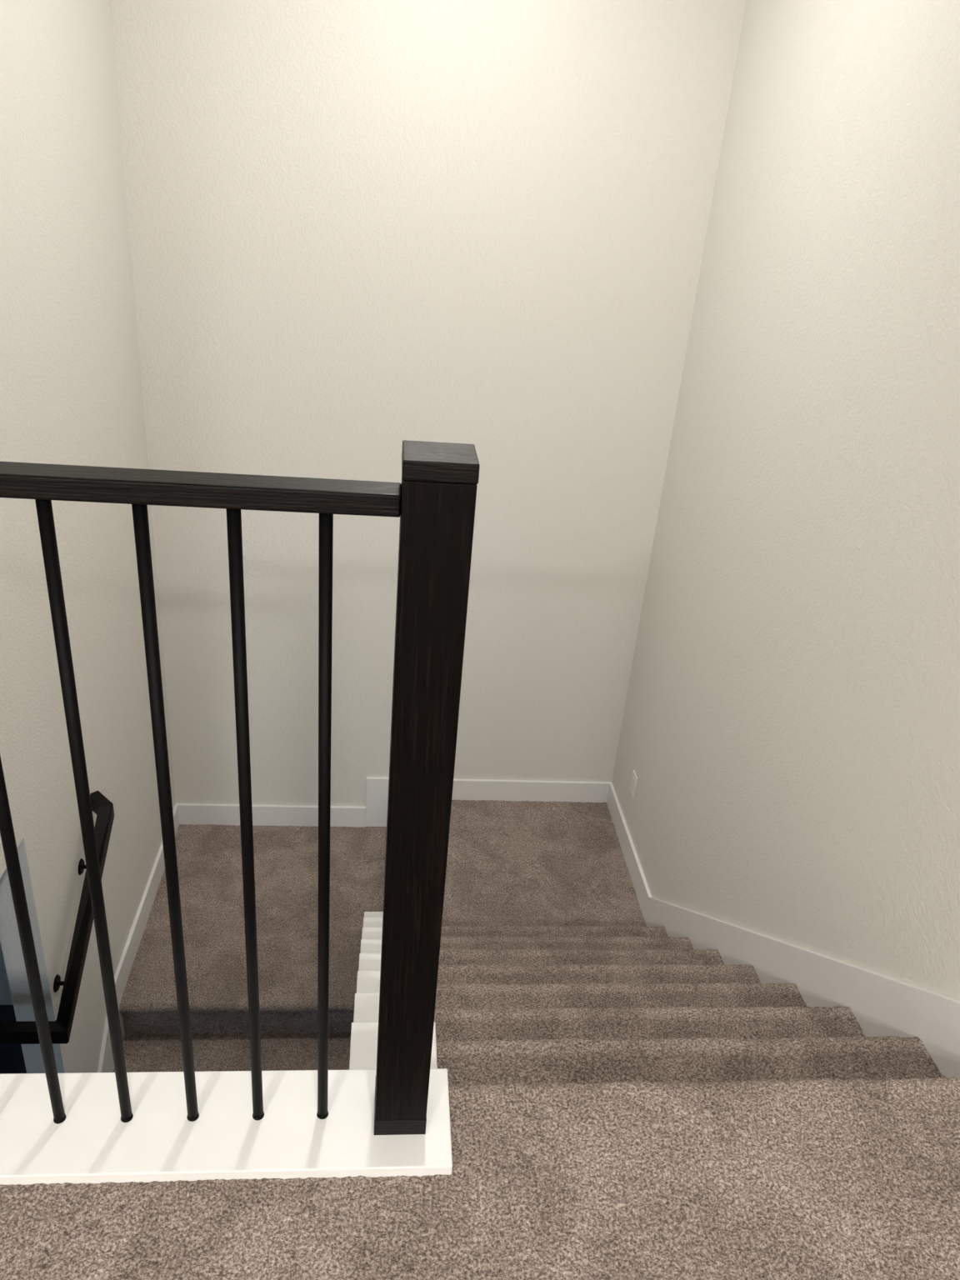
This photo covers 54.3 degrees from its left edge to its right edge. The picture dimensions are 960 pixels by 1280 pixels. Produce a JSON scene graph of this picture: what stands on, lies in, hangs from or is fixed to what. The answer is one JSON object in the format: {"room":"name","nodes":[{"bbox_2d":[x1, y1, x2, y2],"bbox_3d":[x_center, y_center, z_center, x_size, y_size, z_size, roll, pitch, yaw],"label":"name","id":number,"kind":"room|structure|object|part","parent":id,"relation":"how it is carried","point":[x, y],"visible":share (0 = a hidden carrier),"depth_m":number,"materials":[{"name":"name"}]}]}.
{"room":"home staircase","nodes":[
{"label":"home staircase","id":0,"kind":"room"},
{"bbox_2d":[0,1005,26,1074],"bbox_3d":[-0.911,3.783,2.139,3.505,0.098,7.310,2,27,-6],"label":"floor","id":1,"kind":"structure","parent":0,"point":[12,1059],"depth_m":4.93,"materials":[{"name":"plastic"}]},
{"bbox_2d":[112,800,959,1109],"bbox_3d":[-0.287,1.598,3.212,2.183,2.936,3.500,2,27,-6],"label":"carpeted staircase","id":2,"kind":"structure","parent":1,"relation":"on","point":[554,987],"depth_m":3.49,"materials":[{"name":"carpet"}]},
{"bbox_2d":[0,0,175,1073],"bbox_3d":[-1.362,0.276,2.749,0.120,5.528,2.980,2,27,-6],"label":"wall","id":3,"kind":"structure","parent":0,"point":[71,393],"depth_m":2.95,"materials":[{"name":"paint"}]},
{"bbox_2d":[0,790,114,1044],"bbox_3d":[-1.616,1.710,3.472,0.552,2.286,0.743,2,27,-6],"label":"wall handrail","id":4,"kind":"object","parent":3,"relation":"attached to","point":[11,1032],"visible":0.94,"depth_m":2.97,"materials":[{"name":"black wood"}]},
{"bbox_2d":[97,805,179,1072],"bbox_3d":[-1.479,1.516,4.089,0.014,0.722,1.675,2,27,-6],"label":"baseboard","id":5,"kind":"structure","parent":3,"relation":"attached to","point":[106,1064],"depth_m":3.90,"materials":[{"name":"white paint"}]},
{"bbox_2d":[0,0,746,1004],"bbox_3d":[-0.977,-0.364,4.200,3.745,5.628,0.120,2,27,-6],"label":"wall","id":6,"kind":"structure","parent":0,"point":[358,229],"depth_m":3.73,"materials":[{"name":"paint"}]},
{"bbox_2d":[175,776,611,827],"bbox_3d":[-0.427,0.845,4.789,2.203,0.333,0.015,2,27,-6],"label":"baseboard","id":7,"kind":"structure","parent":6,"relation":"attached to","point":[375,812],"depth_m":4.78,"materials":[{"name":"white paint"}]},
{"bbox_2d":[0,1100,959,1279],"bbox_3d":[-0.568,1.777,-0.464,3.503,0.007,4.452,2,27,-6],"label":"floor","id":8,"kind":"structure","parent":0,"point":[852,1190],"depth_m":1.44,"materials":[{"name":"carpet"}]},
{"bbox_2d":[0,440,479,1184],"bbox_3d":[-0.572,0.282,1.250,1.138,1.140,0.180,2,27,-6],"label":"stair railing","id":9,"kind":"object","parent":8,"relation":"on","point":[392,1118],"visible":1,"depth_m":1.30,"materials":[{"name":"black wood"}]},
{"bbox_3d":[-0.594,-0.179,1.020,1.014,0.027,0.049,2,27,-6],"label":"handrail","id":10,"kind":"part","parent":9,"relation":"part of","materials":[{"name":"brown wood"}]},
{"bbox_3d":[-0.090,0.295,1.306,0.082,1.090,0.082,2,27,-6],"label":"newel post","id":11,"kind":"part","parent":9,"relation":"part of","materials":[{"name":"brown wood"}]},
{"bbox_2d":[611,0,959,1000],"bbox_3d":[1.109,1.385,1.089,0.120,5.628,7.310,2,27,-6],"label":"wall","id":12,"kind":"structure","parent":0,"point":[790,732],"depth_m":2.63,"materials":[{"name":"paint"}]},
{"bbox_2d":[630,770,637,799],"bbox_3d":[0.723,0.681,4.412,0.008,0.116,0.072,2,27,-6],"label":"wall outlet","id":13,"kind":"object","parent":12,"relation":"attached to","point":[634,779],"visible":1,"depth_m":4.40,"materials":[{"name":"plastic"}]},
{"bbox_2d":[630,777,634,791],"bbox_3d":[0.720,0.681,4.412,0.002,0.068,0.034,2,27,-6],"label":"receptacle","id":14,"kind":"object","parent":13,"relation":"attached to","point":[632,782],"depth_m":4.41,"materials":[{"name":"plastic"}]},
{"bbox_2d":[606,783,959,1077],"bbox_3d":[1.002,1.845,1.306,0.014,1.630,7.295,2,27,-6],"label":"baseboard","id":15,"kind":"structure","parent":12,"relation":"attached to","point":[883,1006],"depth_m":2.49,"materials":[{"name":"white paint"}]}
]}

